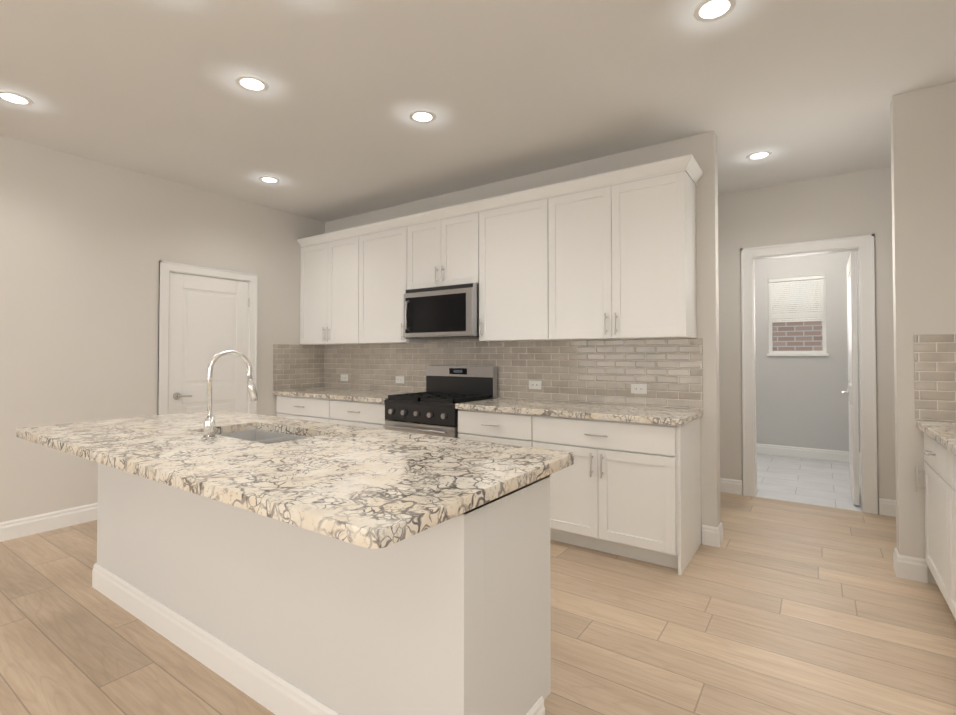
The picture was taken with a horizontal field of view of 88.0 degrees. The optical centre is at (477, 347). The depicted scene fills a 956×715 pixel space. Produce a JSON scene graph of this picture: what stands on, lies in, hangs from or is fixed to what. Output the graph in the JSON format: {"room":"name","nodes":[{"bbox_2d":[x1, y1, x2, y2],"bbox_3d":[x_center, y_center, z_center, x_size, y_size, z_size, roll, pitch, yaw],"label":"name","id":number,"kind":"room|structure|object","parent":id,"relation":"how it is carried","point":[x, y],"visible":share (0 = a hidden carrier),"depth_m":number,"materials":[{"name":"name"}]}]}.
{"room":"kitchen","nodes":[
{"label":"kitchen","id":0,"kind":"room"},
{"bbox_2d":[0,135,324,521],"bbox_3d":[-2.617,-0.046,4.589,0.120,2.830,2.800,-1,-1,35],"label":"wall","id":1,"kind":"structure","parent":0,"point":[87,245],"depth_m":3.89,"materials":[{"name":"paint"}]},
{"bbox_2d":[0,503,97,541],"bbox_3d":[-3.051,1.291,3.817,0.015,0.130,1.035,-1,-1,35],"label":"baseboard","id":2,"kind":"structure","parent":1,"relation":"attached to","point":[12,529],"depth_m":3.64,"materials":[{"name":"white wood"}]},
{"bbox_2d":[158,261,257,414],"bbox_3d":[-2.545,0.315,4.667,0.142,2.110,0.900,-1,-1,35],"label":"door frame","id":3,"kind":"structure","parent":1,"relation":"attached to","point":[165,268],"depth_m":4.43,"materials":[{"name":"white wood"}]},
{"bbox_2d":[168,272,249,413],"bbox_3d":[-2.496,0.351,4.641,0.092,2.013,0.744,-1,-1,35],"label":"door","id":4,"kind":"structure","parent":1,"relation":"in","point":[208,319],"depth_m":4.61,"materials":[{"name":"white wood"}]},
{"bbox_2d":[297,226,364,344],"bbox_3d":[-1.453,-0.606,5.296,1.000,1.152,0.326,-1,-1,35],"label":"upper cabinet","id":5,"kind":"object","parent":1,"relation":"attached to","point":[330,272],"depth_m":5.15,"materials":[{"name":"white wood"}]},
{"bbox_2d":[273,388,406,402],"bbox_3d":[-1.291,0.475,4.971,1.611,0.040,0.646,-1,-1,35],"label":"countertop","id":6,"kind":"structure","parent":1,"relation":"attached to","point":[355,395],"depth_m":4.83,"materials":[{"name":"stone"}]},
{"bbox_2d":[0,492,955,714],"bbox_3d":[-2.474,1.374,2.510,9.490,0.080,9.020,-1,-1,35],"label":"floor","id":7,"kind":"structure","parent":0,"point":[773,607],"depth_m":2.29,"materials":[{"name":"beige wood"}]},
{"bbox_2d":[47,426,559,714],"bbox_3d":[-0.999,0.888,2.175,2.576,0.880,0.740,-1,-1,35],"label":"kitchen island","id":8,"kind":"object","parent":7,"relation":"on","point":[280,566],"depth_m":1.66,"materials":[{"name":"paint"}]},
{"bbox_2d":[16,410,573,553],"bbox_3d":[-0.992,0.431,2.208,2.610,0.045,1.040,-1,-1,35],"label":"island countertop","id":9,"kind":"structure","parent":8,"relation":"on","point":[366,488],"depth_m":1.69,"materials":[{"name":"beige stone"}]},
{"bbox_2d":[202,350,257,438],"bbox_3d":[-1.143,0.211,2.286,0.096,0.395,0.231,-1,-1,35],"label":"faucet","id":10,"kind":"object","parent":9,"relation":"on","point":[209,427],"visible":1,"depth_m":2.22,"materials":[{"name":"silver metal"}]},
{"bbox_2d":[276,395,331,422],"bbox_3d":[-1.564,0.938,5.168,0.929,0.880,0.620,-1,-1,35],"label":"base cabinet","id":11,"kind":"object","parent":7,"relation":"on","point":[301,408],"depth_m":4.90,"materials":[{"name":"white wood"}]},
{"bbox_2d":[332,399,387,429],"bbox_3d":[-0.953,0.931,4.747,0.805,0.880,0.620,-1,-1,35],"label":"base cabinet","id":12,"kind":"object","parent":7,"relation":"on","point":[359,413],"depth_m":4.46,"materials":[{"name":"white wood"}]},
{"bbox_2d":[383,365,496,437],"bbox_3d":[-0.335,0.765,4.254,0.756,1.195,0.677,-1,-1,35],"label":"range","id":13,"kind":"object","parent":7,"relation":"on","point":[431,410],"visible":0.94,"depth_m":4.18,"materials":[{"name":"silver metal"}]},
{"bbox_2d":[458,409,541,447],"bbox_3d":[0.310,0.917,3.875,0.715,0.880,0.620,-1,-1,35],"label":"base cabinet","id":14,"kind":"object","parent":7,"relation":"on","point":[486,426],"depth_m":3.60,"materials":[{"name":"white wood"}]},
{"bbox_2d":[542,416,700,574],"bbox_3d":[0.930,0.909,3.447,1.040,0.880,0.620,-1,-1,35],"label":"base cabinet","id":15,"kind":"object","parent":7,"relation":"on","point":[632,490],"depth_m":3.12,"materials":[{"name":"white wood"}]},
{"bbox_2d":[455,398,702,425],"bbox_3d":[0.686,0.452,3.607,1.649,0.040,0.646,-1,-1,35],"label":"countertop","id":16,"kind":"structure","parent":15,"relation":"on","point":[648,414],"depth_m":3.40,"materials":[{"name":"stone"}]},
{"bbox_2d":[920,432,939,588],"bbox_3d":[2.610,0.891,2.372,0.619,0.880,0.679,-1,-1,35],"label":"base cabinet","id":17,"kind":"object","parent":7,"relation":"on","point":[939,471],"depth_m":2.64,"materials":[{"name":"white wood"}]},
{"bbox_2d":[916,420,955,455],"bbox_3d":[2.037,0.417,1.538,0.697,0.040,2.717,-1,-1,35],"label":"countertop","id":18,"kind":"structure","parent":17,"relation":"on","point":[942,433],"depth_m":2.45,"materials":[{"name":"stone"}]},
{"bbox_2d":[940,445,955,619],"bbox_3d":[2.194,0.881,1.769,0.619,0.880,1.035,-1,-1,35],"label":"base cabinet","id":19,"kind":"object","parent":7,"relation":"on","point":[947,459],"depth_m":2.30,"materials":[{"name":"white wood"}]},
{"bbox_2d":[0,0,955,221],"bbox_3d":[-1.786,-1.529,3.554,9.490,0.100,11.440,-1,-1,35],"label":"ceiling","id":20,"kind":"structure","parent":0,"point":[324,127],"depth_m":2.82,"materials":[{"name":"paint"}]},
{"bbox_2d":[0,90,33,105],"bbox_3d":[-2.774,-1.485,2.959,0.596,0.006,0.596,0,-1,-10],"label":"recessed light","id":21,"kind":"object","parent":20,"relation":"in","point":[7,96],"depth_m":2.96,"materials":[{"name":"white plastic"}]},
{"bbox_2d":[235,75,268,92],"bbox_3d":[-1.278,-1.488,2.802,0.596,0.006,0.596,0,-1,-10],"label":"recessed light","id":22,"kind":"object","parent":20,"relation":"in","point":[250,83],"depth_m":2.79,"materials":[{"name":"white plastic"}]},
{"bbox_2d":[259,176,279,183],"bbox_3d":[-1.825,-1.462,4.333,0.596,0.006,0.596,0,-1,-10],"label":"recessed light","id":23,"kind":"object","parent":20,"relation":"in","point":[267,179],"depth_m":4.32,"materials":[{"name":"white plastic"}]},
{"bbox_2d":[409,110,435,122],"bbox_3d":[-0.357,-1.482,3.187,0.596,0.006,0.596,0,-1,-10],"label":"recessed light","id":24,"kind":"object","parent":20,"relation":"in","point":[419,116],"depth_m":3.18,"materials":[{"name":"white plastic"}]},
{"bbox_2d":[693,0,736,21],"bbox_3d":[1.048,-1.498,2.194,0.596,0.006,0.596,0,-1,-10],"label":"recessed light","id":25,"kind":"object","parent":20,"relation":"in","point":[709,10],"depth_m":2.20,"materials":[{"name":"white plastic"}]},
{"bbox_2d":[746,151,771,159],"bbox_3d":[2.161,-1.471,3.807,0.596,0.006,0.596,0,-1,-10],"label":"recessed light","id":26,"kind":"object","parent":20,"relation":"in","point":[759,155],"depth_m":3.80,"materials":[{"name":"white plastic"}]},
{"bbox_2d":[325,131,719,542],"bbox_3d":[-0.092,-0.046,4.620,4.240,2.830,0.120,-1,-1,35],"label":"wall","id":27,"kind":"structure","parent":0,"point":[701,149],"depth_m":3.43,"materials":[{"name":"paint"}]},
{"bbox_2d":[361,214,429,343],"bbox_3d":[-0.827,-0.613,4.864,0.768,1.152,0.326,-1,-1,35],"label":"upper cabinet","id":28,"kind":"object","parent":27,"relation":"attached to","point":[386,256],"depth_m":4.71,"materials":[{"name":"white wood"}]},
{"bbox_2d":[413,202,476,288],"bbox_3d":[-0.232,-0.860,4.458,0.797,0.672,0.326,-1,-1,35],"label":"upper cabinet","id":29,"kind":"object","parent":27,"relation":"attached to","point":[445,250],"depth_m":4.29,"materials":[{"name":"white wood"}]},
{"bbox_2d":[403,283,478,339],"bbox_3d":[-0.260,-0.300,4.381,0.756,0.441,0.466,-1,-1,35],"label":"microwave","id":30,"kind":"object","parent":29,"relation":"attached to","point":[443,312],"visible":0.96,"depth_m":4.20,"materials":[{"name":"silver metal"}]},
{"bbox_2d":[477,183,556,341],"bbox_3d":[0.358,-0.627,4.046,0.758,1.152,0.326,-1,-1,35],"label":"upper cabinet","id":31,"kind":"object","parent":27,"relation":"attached to","point":[517,244],"depth_m":3.88,"materials":[{"name":"white wood"}]},
{"bbox_2d":[273,334,955,421],"bbox_3d":[0.479,0.174,3.816,5.849,0.518,0.748,-1,-1,35],"label":"tile backsplash","id":32,"kind":"structure","parent":27,"relation":"attached to","point":[669,372],"depth_m":3.99,"materials":[{"name":"grey tile"}]},
{"bbox_2d":[341,374,347,380],"bbox_3d":[-1.483,0.339,5.486,0.116,0.072,0.007,-1,-1,35],"label":"electrical outlet plate","id":33,"kind":"object","parent":32,"relation":"attached to","point":[344,377],"depth_m":5.48,"materials":[{"name":"white plastic"}]},
{"bbox_2d":[396,376,403,382],"bbox_3d":[-0.791,0.331,5.009,0.116,0.072,0.007,-1,-1,35],"label":"electrical outlet plate","id":34,"kind":"object","parent":32,"relation":"attached to","point":[399,379],"depth_m":5.01,"materials":[{"name":"white plastic"}]},
{"bbox_2d":[529,380,540,388],"bbox_3d":[0.476,0.316,4.135,0.116,0.072,0.007,-1,-1,35],"label":"electrical outlet plate","id":35,"kind":"object","parent":32,"relation":"attached to","point":[532,384],"depth_m":4.14,"materials":[{"name":"white plastic"}]},
{"bbox_2d":[631,384,646,393],"bbox_3d":[1.184,0.308,3.646,0.116,0.072,0.007,-1,-1,35],"label":"electrical outlet plate","id":36,"kind":"object","parent":32,"relation":"attached to","point":[638,388],"depth_m":3.64,"materials":[{"name":"white plastic"}]},
{"bbox_2d":[557,155,696,340],"bbox_3d":[0.997,-0.634,3.606,1.040,1.152,0.326,-1,-1,35],"label":"upper cabinet","id":37,"kind":"object","parent":27,"relation":"attached to","point":[614,262],"depth_m":3.40,"materials":[{"name":"white wood"}]},
{"bbox_2d":[718,166,895,513],"bbox_3d":[2.303,-0.043,4.790,3.950,2.830,0.120,-1,-1,35],"label":"wall","id":38,"kind":"structure","parent":0,"point":[857,203],"depth_m":4.34,"materials":[{"name":"paint"}]},
{"bbox_2d":[720,478,741,494],"bbox_3d":[1.543,1.314,5.209,2.195,0.130,0.015,-1,-1,35],"label":"baseboard","id":39,"kind":"structure","parent":38,"relation":"attached to","point":[732,486],"depth_m":4.63,"materials":[{"name":"white wood"}]},
{"bbox_2d":[741,234,877,514],"bbox_3d":[2.893,0.223,4.381,0.970,2.285,0.169,-1,-1,35],"label":"door frame","id":40,"kind":"structure","parent":38,"relation":"attached to","point":[863,245],"depth_m":4.18,"materials":[{"name":"white wood"}]},
{"bbox_2d":[842,252,858,504],"bbox_3d":[3.429,0.272,4.579,0.094,2.168,0.760,-1,-1,35],"label":"door","id":41,"kind":"structure","parent":38,"relation":"in","point":[852,392],"depth_m":4.26,"materials":[{"name":"white wood"}]},
{"bbox_2d":[879,498,895,516],"bbox_3d":[3.575,1.291,3.807,0.765,0.130,0.015,-1,-1,35],"label":"baseboard","id":42,"kind":"structure","parent":38,"relation":"attached to","point":[887,507],"depth_m":3.99,"materials":[{"name":"white wood"}]},
{"bbox_2d":[755,251,859,451],"bbox_3d":[4.144,-0.018,6.314,2.650,2.830,0.120,-1,-1,35],"label":"wall","id":43,"kind":"structure","parent":0,"point":[801,401],"depth_m":6.23,"materials":[{"name":"paint"}]},
{"bbox_2d":[767,275,828,355],"bbox_3d":[4.071,-0.390,6.328,0.660,1.005,0.100,-1,-1,35],"label":"room window","id":44,"kind":"structure","parent":43,"relation":"in","point":[803,311],"depth_m":6.31,"materials":[{"name":"white"}]},
{"bbox_2d":[756,443,860,463],"bbox_3d":[4.106,1.331,6.235,2.650,0.130,0.016,-1,-1,35],"label":"baseboard","id":45,"kind":"structure","parent":43,"relation":"attached to","point":[800,452],"depth_m":6.23,"materials":[{"name":"white wood"}]},
{"bbox_2d":[756,453,861,511],"bbox_3d":[3.541,1.422,5.309,2.770,0.078,2.420,-1,-1,35],"label":"floor","id":46,"kind":"structure","parent":0,"point":[809,481],"depth_m":5.08,"materials":[{"name":"white tile"}]},
{"bbox_2d":[890,81,955,583],"bbox_3d":[2.813,-0.078,2.738,0.780,2.830,0.120,-1,-1,35],"label":"wall","id":47,"kind":"structure","parent":0,"point":[923,153],"depth_m":2.86,"materials":[{"name":"paint"}]},
{"bbox_2d":[893,547,927,578],"bbox_3d":[2.647,1.276,2.912,0.315,0.130,0.015,-1,-1,35],"label":"baseboard","id":48,"kind":"structure","parent":47,"relation":"attached to","point":[910,568],"depth_m":2.85,"materials":[{"name":"white wood"}]},
{"label":"outside","id":49,"kind":"structure","parent":0,"visible":0},
{"bbox_2d":[772,279,822,350],"bbox_3d":[4.753,-0.386,7.316,3.620,3.600,0.050,-1,-1,35],"label":"brick wall","id":50,"kind":"structure","parent":49,"point":[797,336],"depth_m":7.31,"materials":[{"name":"brown brick"}]}
]}

